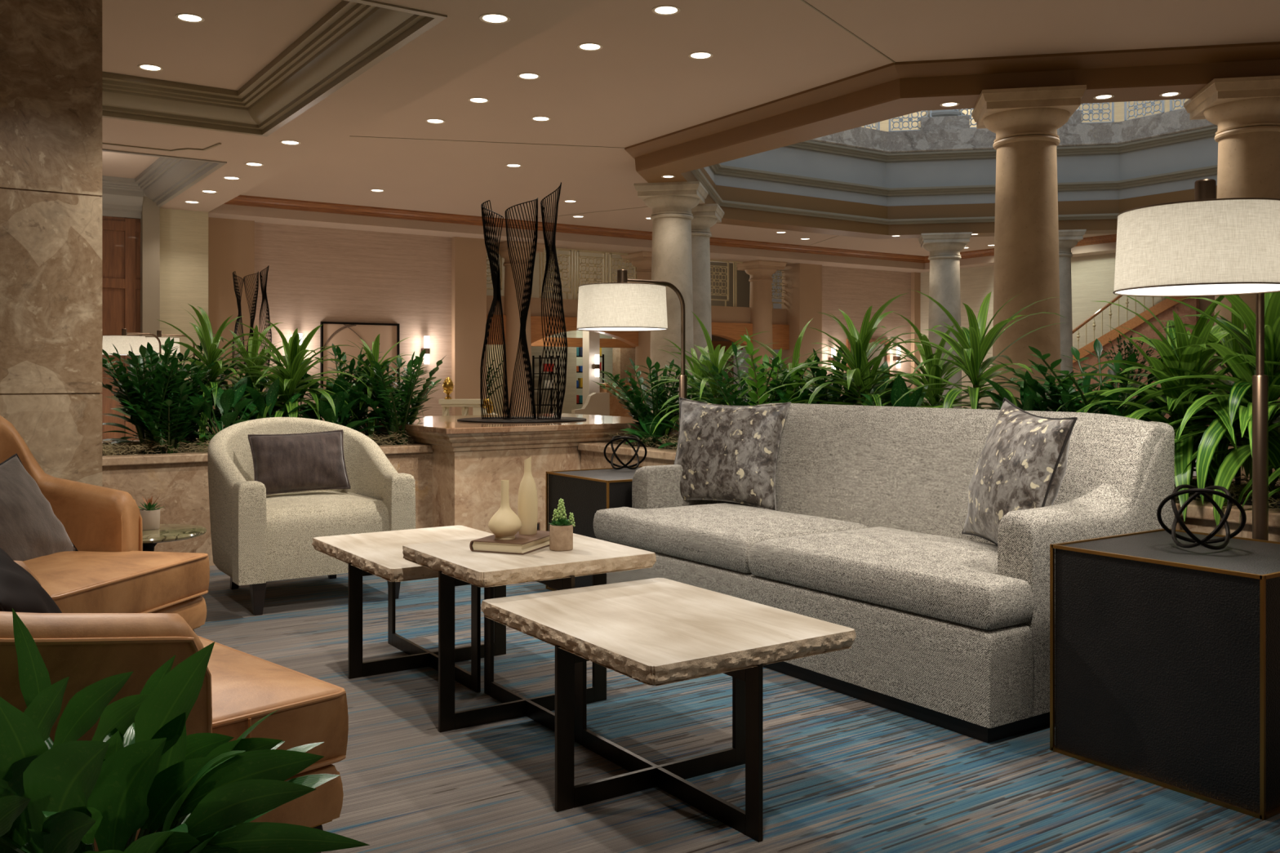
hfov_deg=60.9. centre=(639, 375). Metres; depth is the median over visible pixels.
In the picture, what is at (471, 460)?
plinth
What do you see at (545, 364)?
package
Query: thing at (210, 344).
dracaena
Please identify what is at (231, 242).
wall
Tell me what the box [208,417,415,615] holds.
armchair
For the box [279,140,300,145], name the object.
recessed light
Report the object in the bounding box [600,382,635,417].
wall
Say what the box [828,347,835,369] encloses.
wall sconce
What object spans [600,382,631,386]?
countertop
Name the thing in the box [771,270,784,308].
lattice
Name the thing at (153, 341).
arc floor lamp
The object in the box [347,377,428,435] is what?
aglaonema
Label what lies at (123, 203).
trim
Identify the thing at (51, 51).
stone pillar
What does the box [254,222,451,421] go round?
wall
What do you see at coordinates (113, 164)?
ceiling
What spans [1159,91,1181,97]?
recessed light
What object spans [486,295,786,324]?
wall
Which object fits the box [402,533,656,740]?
coffee table
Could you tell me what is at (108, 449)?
moss
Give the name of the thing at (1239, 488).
moss
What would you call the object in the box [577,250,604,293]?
lattice
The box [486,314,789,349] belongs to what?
trim
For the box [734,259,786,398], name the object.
stone column
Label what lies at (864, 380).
dracaena
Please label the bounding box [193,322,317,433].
dracaena
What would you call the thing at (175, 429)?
plant
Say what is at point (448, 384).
finial
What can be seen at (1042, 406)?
plant
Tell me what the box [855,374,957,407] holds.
aglaonema
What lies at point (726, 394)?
plant
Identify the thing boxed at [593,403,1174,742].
sofa
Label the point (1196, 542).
ornament
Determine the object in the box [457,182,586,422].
wire sculpture
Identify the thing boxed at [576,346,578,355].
package
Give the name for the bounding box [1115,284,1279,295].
diffuser
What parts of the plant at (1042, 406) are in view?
stem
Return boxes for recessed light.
[137,63,163,71]
[174,13,204,22]
[183,200,199,203]
[200,190,217,193]
[222,176,240,179]
[244,162,263,166]
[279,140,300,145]
[369,189,384,191]
[425,118,445,124]
[467,97,489,102]
[479,13,511,23]
[505,164,521,167]
[517,72,540,79]
[530,115,551,121]
[563,200,577,202]
[572,215,584,217]
[577,42,602,50]
[652,4,680,15]
[661,175,675,177]
[688,51,713,59]
[939,102,959,106]
[1093,93,1114,99]
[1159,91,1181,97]
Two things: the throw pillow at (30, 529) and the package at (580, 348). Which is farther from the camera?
the package at (580, 348)
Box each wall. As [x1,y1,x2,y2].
[99,216,140,439]
[160,208,208,431]
[208,217,254,433]
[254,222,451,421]
[486,246,750,306]
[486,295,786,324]
[486,344,503,414]
[531,330,576,413]
[576,330,612,408]
[612,334,733,395]
[822,266,911,404]
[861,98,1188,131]
[911,271,920,390]
[920,253,1166,408]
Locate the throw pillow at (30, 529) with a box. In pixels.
[0,453,78,561]
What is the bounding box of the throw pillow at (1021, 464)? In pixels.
[961,397,1077,545]
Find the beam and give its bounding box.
[624,41,1279,239]
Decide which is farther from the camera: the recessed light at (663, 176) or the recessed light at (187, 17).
the recessed light at (663, 176)
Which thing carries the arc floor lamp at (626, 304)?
on the floor
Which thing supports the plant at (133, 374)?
on the planter at (180, 481)
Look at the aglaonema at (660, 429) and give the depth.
6.65 m
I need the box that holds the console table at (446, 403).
[438,399,497,416]
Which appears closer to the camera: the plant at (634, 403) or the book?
the book
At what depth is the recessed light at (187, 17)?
7.39 m
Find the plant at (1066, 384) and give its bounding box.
[992,337,1235,422]
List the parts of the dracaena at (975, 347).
stem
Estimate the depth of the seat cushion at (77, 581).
3.52 m
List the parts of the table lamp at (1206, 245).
lamp shade, arm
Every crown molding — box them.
[208,204,1116,272]
[703,135,1217,206]
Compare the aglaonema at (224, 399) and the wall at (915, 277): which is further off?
the wall at (915, 277)
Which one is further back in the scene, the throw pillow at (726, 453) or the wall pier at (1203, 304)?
the wall pier at (1203, 304)
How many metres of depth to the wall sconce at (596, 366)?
20.85 m
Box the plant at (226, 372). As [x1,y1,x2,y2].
[120,342,239,448]
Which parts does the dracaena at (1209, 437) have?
stem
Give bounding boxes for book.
[469,530,549,555]
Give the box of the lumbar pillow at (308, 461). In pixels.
[248,429,351,495]
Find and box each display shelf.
[532,355,559,413]
[576,354,604,404]
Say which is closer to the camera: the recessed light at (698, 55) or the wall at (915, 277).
the recessed light at (698, 55)
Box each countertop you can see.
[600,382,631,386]
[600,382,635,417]
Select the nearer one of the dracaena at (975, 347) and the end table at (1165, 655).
the end table at (1165, 655)
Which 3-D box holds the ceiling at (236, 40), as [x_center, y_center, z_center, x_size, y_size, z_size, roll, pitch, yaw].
[-3.282,-2.515,7.424,2.460,0.170,3.880,0,0,-34]
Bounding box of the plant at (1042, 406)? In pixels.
[1020,371,1129,413]
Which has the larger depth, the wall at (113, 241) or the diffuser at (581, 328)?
the wall at (113, 241)
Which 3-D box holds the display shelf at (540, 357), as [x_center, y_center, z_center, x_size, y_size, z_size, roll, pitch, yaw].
[-1.908,0.325,22.053,0.450,1.450,0.310,0,0,-34]
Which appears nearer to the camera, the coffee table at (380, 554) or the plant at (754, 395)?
the coffee table at (380, 554)
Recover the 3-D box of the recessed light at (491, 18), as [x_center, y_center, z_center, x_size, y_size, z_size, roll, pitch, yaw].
[-0.873,-2.149,6.552,0.188,0.010,0.188,0,0,-34]
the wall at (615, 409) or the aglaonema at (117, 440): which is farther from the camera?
the wall at (615, 409)
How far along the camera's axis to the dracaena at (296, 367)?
6.61 m
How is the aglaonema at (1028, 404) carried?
on the planter at (1199, 517)
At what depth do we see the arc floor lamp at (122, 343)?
12.21 m
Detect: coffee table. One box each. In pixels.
[311,525,506,693]
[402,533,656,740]
[480,577,856,842]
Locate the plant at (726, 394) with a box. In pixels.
[665,342,796,405]
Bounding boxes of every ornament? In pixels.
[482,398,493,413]
[603,435,647,469]
[1156,484,1246,550]
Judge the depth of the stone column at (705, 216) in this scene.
13.83 m
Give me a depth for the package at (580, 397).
23.04 m
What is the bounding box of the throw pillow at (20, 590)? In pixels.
[0,547,62,613]
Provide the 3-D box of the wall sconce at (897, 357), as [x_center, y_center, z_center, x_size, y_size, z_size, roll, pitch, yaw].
[5.312,-0.365,22.436,0.100,0.430,0.140,0,0,-34]
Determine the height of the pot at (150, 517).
0.078 m
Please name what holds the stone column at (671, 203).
on the floor
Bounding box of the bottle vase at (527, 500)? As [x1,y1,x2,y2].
[517,456,537,534]
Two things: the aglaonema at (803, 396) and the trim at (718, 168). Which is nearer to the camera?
the aglaonema at (803, 396)
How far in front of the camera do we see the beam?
9.12 m
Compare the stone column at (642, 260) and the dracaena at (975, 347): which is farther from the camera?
the stone column at (642, 260)
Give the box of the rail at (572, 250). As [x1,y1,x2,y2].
[488,242,742,306]
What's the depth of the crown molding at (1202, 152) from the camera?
16.17 m
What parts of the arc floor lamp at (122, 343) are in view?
lamp shade, arm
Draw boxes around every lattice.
[486,244,502,289]
[542,248,571,298]
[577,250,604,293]
[609,253,636,282]
[710,260,728,306]
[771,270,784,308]
[863,121,879,129]
[888,110,932,131]
[953,108,976,128]
[1076,102,1114,123]
[1124,99,1164,120]
[1169,98,1189,111]
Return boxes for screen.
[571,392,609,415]
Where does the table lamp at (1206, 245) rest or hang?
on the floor
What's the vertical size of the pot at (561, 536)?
0.076 m
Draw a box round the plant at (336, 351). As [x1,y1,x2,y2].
[281,342,391,427]
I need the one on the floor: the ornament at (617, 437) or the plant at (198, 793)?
the plant at (198, 793)
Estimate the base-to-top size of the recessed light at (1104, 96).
0.010 m
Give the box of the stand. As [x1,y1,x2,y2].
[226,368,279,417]
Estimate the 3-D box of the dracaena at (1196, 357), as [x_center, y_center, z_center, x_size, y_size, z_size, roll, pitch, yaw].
[1.962,0.180,3.989,0.989,1.001,1.060,0,0,-34]
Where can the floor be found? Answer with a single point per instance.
(842, 773)
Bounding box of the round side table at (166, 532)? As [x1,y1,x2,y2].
[142,524,206,551]
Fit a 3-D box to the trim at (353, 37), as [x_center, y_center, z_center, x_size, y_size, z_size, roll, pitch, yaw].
[-3.282,-2.284,7.424,2.500,0.292,3.920,0,0,-34]
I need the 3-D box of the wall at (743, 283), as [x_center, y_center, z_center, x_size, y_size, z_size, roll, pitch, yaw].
[-1.003,-1.900,21.337,8.200,1.300,0.100,0,0,-34]
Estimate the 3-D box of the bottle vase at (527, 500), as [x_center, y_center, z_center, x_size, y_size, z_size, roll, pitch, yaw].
[-0.356,0.380,3.453,0.064,0.245,0.064,0,0,-34]
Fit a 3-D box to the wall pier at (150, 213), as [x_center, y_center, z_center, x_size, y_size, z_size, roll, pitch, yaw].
[-6.405,-0.675,14.074,0.200,3.450,0.900,0,0,-34]
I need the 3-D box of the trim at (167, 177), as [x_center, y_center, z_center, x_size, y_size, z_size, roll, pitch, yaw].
[-6.190,-2.284,11.735,2.500,0.292,3.560,0,0,-34]
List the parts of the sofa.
armrest, seat, backrest, armrest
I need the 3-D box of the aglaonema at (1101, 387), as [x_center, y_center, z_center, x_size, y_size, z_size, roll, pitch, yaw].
[2.022,0.246,4.514,0.746,0.502,0.741,0,0,-34]
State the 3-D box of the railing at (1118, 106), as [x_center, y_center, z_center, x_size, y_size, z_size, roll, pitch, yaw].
[4.675,-5.350,12.454,14.600,3.600,14.600,0,0,-34]
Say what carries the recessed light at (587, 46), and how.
in the ceiling at (643, 84)
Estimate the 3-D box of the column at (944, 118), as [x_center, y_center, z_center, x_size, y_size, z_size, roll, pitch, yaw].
[4.742,-5.250,17.022,0.720,3.400,0.720,0,0,11]
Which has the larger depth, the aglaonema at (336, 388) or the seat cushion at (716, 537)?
the aglaonema at (336, 388)
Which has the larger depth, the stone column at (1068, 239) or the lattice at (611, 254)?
the lattice at (611, 254)
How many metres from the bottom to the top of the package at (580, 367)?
0.126 m
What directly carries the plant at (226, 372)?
on the planter at (180, 481)
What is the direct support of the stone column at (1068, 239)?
on the floor
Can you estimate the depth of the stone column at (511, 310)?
17.62 m
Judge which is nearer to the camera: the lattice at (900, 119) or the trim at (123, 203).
the trim at (123, 203)
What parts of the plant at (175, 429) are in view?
stem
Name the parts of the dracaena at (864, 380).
stem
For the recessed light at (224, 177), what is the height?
0.010 m
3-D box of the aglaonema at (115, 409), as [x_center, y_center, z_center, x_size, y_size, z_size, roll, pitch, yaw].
[-3.053,0.190,6.998,0.784,0.520,0.746,0,0,-34]
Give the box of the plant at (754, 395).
[737,327,817,405]
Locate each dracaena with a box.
[146,303,284,452]
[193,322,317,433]
[208,320,370,423]
[325,333,424,439]
[642,311,780,438]
[647,338,749,445]
[734,319,844,404]
[758,292,933,405]
[841,312,1004,408]
[871,288,1077,411]
[1043,290,1279,521]
[1116,292,1279,525]
[1135,294,1252,498]
[1227,360,1279,527]
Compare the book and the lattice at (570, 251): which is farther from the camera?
the lattice at (570, 251)
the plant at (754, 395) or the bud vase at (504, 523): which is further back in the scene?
the plant at (754, 395)
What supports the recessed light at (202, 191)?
attached to the soffit
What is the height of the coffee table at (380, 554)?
0.440 m
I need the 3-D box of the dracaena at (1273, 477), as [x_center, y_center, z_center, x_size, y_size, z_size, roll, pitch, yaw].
[2.266,0.220,3.456,0.818,0.917,0.801,0,0,41]
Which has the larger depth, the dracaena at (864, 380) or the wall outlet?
the wall outlet
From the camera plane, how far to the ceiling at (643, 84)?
8.86 m
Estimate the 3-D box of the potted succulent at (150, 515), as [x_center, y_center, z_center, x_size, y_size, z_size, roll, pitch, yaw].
[-1.986,0.557,4.429,0.105,0.134,0.100,0,0,-34]
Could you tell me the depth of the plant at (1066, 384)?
4.30 m
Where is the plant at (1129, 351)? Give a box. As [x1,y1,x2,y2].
[1101,333,1160,401]
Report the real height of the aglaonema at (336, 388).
0.470 m
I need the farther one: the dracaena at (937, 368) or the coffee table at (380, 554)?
the dracaena at (937, 368)
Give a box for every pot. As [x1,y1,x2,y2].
[139,508,159,529]
[549,524,573,551]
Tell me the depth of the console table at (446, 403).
9.51 m
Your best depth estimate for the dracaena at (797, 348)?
6.09 m
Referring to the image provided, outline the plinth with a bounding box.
[356,413,679,533]
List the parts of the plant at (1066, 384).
stem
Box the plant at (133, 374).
[102,336,211,454]
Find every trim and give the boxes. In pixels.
[101,187,142,218]
[102,0,447,136]
[102,142,221,151]
[102,148,226,207]
[102,217,140,439]
[223,195,1116,262]
[349,0,895,244]
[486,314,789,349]
[531,337,742,350]
[690,125,1217,224]
[808,107,1217,153]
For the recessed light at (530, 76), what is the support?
in the ceiling at (643, 84)
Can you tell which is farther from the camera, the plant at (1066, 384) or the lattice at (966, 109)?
the lattice at (966, 109)
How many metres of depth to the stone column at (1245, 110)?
7.98 m
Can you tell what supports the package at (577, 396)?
on the display shelf at (602, 356)
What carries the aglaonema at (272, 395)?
on the planter at (180, 481)
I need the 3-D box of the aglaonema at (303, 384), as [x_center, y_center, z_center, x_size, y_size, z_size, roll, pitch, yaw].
[-2.231,0.204,7.138,0.649,0.478,0.686,0,0,-23]
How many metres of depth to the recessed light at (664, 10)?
7.15 m
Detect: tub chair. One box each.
[0,415,209,632]
[0,560,348,852]
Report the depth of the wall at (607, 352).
24.64 m
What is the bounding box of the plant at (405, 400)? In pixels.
[333,348,446,444]
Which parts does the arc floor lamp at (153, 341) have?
lamp shade, arm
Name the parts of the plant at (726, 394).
stem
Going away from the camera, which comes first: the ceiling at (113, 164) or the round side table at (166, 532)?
the round side table at (166, 532)
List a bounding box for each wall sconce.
[298,333,302,345]
[421,336,430,364]
[592,354,599,377]
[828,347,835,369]
[893,346,901,368]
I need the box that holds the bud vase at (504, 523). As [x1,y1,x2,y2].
[488,480,521,540]
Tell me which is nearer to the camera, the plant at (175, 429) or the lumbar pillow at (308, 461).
the lumbar pillow at (308, 461)
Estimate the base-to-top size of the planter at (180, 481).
0.620 m
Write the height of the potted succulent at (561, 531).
0.156 m
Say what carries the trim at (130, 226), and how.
attached to the wall at (113, 241)
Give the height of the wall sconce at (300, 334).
0.430 m
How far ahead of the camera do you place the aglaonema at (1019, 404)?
4.80 m
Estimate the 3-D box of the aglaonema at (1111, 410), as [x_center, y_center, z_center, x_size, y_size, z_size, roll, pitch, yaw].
[1.836,0.244,4.139,0.712,0.397,0.646,0,0,-21]
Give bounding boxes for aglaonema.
[102,379,224,444]
[103,368,208,439]
[155,375,274,450]
[185,372,298,438]
[206,373,302,440]
[213,377,315,432]
[268,373,326,418]
[297,389,385,431]
[300,375,388,435]
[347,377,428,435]
[621,413,679,448]
[640,386,722,448]
[770,381,838,404]
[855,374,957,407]
[860,360,927,406]
[979,370,1083,411]
[1015,370,1088,413]
[1062,394,1242,486]
[1073,384,1195,471]
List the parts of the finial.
stem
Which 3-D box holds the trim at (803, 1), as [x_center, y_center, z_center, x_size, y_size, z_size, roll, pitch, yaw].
[4.675,-2.403,12.454,14.308,0.014,14.308,0,0,-34]
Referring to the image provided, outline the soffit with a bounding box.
[102,0,599,212]
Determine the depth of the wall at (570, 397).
22.55 m
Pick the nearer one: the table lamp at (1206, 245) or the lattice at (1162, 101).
the table lamp at (1206, 245)
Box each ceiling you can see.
[102,0,342,90]
[102,151,159,178]
[240,0,1279,256]
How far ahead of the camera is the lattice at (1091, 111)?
16.34 m
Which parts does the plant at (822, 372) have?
stem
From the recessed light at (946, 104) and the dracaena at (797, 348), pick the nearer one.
the dracaena at (797, 348)
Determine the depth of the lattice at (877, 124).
16.89 m
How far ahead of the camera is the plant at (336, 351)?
7.09 m
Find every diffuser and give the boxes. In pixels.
[580,327,665,330]
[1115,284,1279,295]
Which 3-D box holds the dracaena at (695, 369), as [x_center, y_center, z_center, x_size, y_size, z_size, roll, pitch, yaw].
[0.411,0.153,6.789,0.787,0.772,0.843,0,0,-16]
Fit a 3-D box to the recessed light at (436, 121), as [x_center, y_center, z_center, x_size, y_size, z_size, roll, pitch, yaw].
[-1.930,-2.399,10.265,0.188,0.010,0.188,0,0,-34]
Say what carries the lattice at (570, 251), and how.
on the wall at (718, 313)
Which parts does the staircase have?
handrail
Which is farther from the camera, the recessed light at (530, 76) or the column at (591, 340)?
the column at (591, 340)
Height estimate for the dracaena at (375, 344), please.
0.737 m
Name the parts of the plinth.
cornice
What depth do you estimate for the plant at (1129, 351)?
17.14 m
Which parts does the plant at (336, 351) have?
stem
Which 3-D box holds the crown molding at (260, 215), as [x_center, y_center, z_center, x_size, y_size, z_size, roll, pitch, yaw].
[3.671,-2.285,13.513,14.600,0.270,14.300,0,0,-34]
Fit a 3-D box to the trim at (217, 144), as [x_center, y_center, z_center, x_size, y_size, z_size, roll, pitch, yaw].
[-5.001,-2.146,9.964,2.208,0.012,0.512,0,0,-18]
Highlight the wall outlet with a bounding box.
[537,522,540,530]
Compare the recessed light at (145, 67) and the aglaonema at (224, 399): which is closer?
the aglaonema at (224, 399)
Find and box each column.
[489,240,545,414]
[582,330,599,405]
[620,250,652,403]
[633,181,707,419]
[691,203,724,385]
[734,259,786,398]
[918,109,969,129]
[918,231,972,408]
[971,84,1086,404]
[1058,229,1086,379]
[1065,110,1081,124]
[1183,75,1279,482]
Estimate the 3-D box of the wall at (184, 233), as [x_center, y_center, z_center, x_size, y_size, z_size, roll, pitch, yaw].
[-6.141,-0.550,14.434,0.640,3.200,0.700,0,0,-34]
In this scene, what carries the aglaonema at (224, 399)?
on the moss at (108, 449)
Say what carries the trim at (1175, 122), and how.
attached to the railing at (1118, 106)
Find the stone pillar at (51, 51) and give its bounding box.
[0,0,102,486]
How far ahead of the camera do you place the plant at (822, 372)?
5.65 m
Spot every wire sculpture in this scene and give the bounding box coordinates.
[231,265,271,368]
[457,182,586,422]
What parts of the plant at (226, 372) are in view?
stem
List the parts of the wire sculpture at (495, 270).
plate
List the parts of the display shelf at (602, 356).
frame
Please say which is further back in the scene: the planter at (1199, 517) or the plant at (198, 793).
the planter at (1199, 517)
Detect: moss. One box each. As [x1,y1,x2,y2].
[102,430,413,455]
[603,431,1279,507]
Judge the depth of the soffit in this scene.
8.60 m
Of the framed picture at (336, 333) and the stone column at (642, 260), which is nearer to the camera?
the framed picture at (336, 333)
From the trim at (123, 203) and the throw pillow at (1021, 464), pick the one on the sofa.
the throw pillow at (1021, 464)
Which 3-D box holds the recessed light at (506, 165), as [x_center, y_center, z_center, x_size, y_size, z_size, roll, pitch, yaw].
[-1.443,-2.399,12.440,0.188,0.010,0.188,0,0,-34]
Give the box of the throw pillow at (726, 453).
[673,397,791,510]
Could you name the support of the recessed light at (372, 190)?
in the ceiling at (643, 84)
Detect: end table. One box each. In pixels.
[546,466,644,591]
[1049,528,1279,820]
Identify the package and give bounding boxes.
[542,363,553,371]
[542,380,553,387]
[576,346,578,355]
[576,395,578,403]
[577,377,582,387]
[578,346,582,355]
[578,365,582,371]
[578,395,582,403]
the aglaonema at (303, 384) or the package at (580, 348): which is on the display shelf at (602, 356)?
the package at (580, 348)
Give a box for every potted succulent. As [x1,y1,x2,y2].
[138,495,164,529]
[549,498,575,551]
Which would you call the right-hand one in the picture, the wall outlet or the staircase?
the staircase
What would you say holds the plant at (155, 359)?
on the planter at (180, 481)
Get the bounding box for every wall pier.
[140,195,159,434]
[451,236,486,415]
[781,262,822,387]
[1199,296,1214,426]
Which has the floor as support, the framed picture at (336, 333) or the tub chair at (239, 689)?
the tub chair at (239, 689)
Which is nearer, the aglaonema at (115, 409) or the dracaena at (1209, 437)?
the dracaena at (1209, 437)
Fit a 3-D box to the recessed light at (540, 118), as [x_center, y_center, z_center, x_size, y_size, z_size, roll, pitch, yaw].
[-0.926,-2.399,10.171,0.188,0.010,0.188,0,0,-34]
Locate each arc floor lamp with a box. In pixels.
[102,328,161,363]
[137,330,195,380]
[576,269,687,399]
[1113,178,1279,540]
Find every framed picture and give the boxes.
[320,321,399,395]
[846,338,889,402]
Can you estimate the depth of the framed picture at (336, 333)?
16.07 m
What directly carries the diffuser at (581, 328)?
attached to the arc floor lamp at (626, 304)
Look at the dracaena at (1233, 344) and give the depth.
4.06 m
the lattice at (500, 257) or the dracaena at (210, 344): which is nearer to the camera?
the dracaena at (210, 344)
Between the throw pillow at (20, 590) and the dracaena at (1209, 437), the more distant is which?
the dracaena at (1209, 437)
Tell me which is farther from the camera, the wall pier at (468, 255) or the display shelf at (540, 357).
the display shelf at (540, 357)
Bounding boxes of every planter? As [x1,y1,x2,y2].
[102,437,433,565]
[577,442,1279,542]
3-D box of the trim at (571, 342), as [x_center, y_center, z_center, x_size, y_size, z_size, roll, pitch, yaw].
[-0.067,-0.660,22.722,5.500,0.180,0.250,0,0,-34]
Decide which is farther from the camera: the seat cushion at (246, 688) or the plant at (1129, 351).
the plant at (1129, 351)
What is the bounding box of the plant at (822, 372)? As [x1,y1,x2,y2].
[768,348,879,405]
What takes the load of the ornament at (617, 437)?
on the end table at (584, 492)
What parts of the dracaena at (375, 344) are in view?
stem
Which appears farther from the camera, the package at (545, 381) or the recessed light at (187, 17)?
the package at (545, 381)
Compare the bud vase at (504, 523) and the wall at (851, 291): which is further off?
the wall at (851, 291)
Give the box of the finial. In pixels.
[442,377,453,399]
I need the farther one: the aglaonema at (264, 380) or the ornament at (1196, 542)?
the aglaonema at (264, 380)
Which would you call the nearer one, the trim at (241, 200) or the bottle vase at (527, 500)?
the bottle vase at (527, 500)
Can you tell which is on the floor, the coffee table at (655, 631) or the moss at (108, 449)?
the coffee table at (655, 631)
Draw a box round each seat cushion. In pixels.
[22,551,209,613]
[199,637,348,764]
[593,502,867,573]
[747,526,1033,630]
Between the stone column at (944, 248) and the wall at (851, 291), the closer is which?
the stone column at (944, 248)
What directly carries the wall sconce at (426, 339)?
attached to the wall at (316, 275)
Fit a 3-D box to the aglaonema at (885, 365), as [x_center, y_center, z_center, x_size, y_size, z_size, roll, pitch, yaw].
[1.252,0.191,5.683,0.834,0.538,0.749,0,0,-34]
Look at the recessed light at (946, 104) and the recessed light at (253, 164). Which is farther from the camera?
the recessed light at (253, 164)
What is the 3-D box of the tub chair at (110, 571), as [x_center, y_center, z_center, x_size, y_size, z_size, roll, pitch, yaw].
[-2.054,0.593,3.573,0.930,0.915,0.919,0,0,11]
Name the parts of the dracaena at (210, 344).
stem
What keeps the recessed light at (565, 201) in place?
in the ceiling at (643, 84)
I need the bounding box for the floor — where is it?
[193,565,1279,852]
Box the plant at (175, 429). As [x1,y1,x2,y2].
[120,377,217,453]
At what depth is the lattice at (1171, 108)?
15.61 m
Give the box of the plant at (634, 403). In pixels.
[593,356,725,448]
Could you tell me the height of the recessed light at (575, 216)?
0.010 m
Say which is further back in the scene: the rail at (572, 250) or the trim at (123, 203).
the rail at (572, 250)
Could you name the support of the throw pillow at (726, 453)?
on the sofa
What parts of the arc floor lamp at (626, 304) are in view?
lamp shade, arm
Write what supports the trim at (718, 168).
attached to the crown molding at (1202, 152)
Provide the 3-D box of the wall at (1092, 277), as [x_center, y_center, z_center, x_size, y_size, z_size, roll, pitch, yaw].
[10.228,-0.650,16.489,0.200,3.400,15.900,0,0,-34]
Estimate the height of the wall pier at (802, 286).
3.400 m
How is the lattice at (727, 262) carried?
on the wall at (718, 313)
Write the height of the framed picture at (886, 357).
1.280 m
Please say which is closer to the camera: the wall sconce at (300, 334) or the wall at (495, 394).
the wall sconce at (300, 334)
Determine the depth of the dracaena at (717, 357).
6.21 m
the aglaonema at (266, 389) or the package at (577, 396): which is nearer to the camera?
the aglaonema at (266, 389)
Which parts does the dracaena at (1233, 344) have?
stem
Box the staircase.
[1072,294,1199,418]
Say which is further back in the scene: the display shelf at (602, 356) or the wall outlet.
the display shelf at (602, 356)
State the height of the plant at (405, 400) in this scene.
0.637 m
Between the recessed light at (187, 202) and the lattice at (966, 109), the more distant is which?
the lattice at (966, 109)
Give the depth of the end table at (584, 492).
5.11 m
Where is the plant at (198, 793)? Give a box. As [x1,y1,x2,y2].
[0,608,369,852]
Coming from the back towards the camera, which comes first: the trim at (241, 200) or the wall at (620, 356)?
the wall at (620, 356)
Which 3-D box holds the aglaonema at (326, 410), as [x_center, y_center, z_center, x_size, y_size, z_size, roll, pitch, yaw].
[-1.885,0.279,6.645,0.639,0.384,0.630,0,0,-34]
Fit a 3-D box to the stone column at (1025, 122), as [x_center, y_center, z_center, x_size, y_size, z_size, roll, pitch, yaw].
[3.011,-0.550,8.484,0.740,3.200,0.740,0,0,11]
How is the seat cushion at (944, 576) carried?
on the sofa
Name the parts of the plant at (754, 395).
stem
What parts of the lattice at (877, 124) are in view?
frame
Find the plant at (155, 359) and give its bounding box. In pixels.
[102,342,224,453]
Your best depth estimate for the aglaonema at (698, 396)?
6.46 m

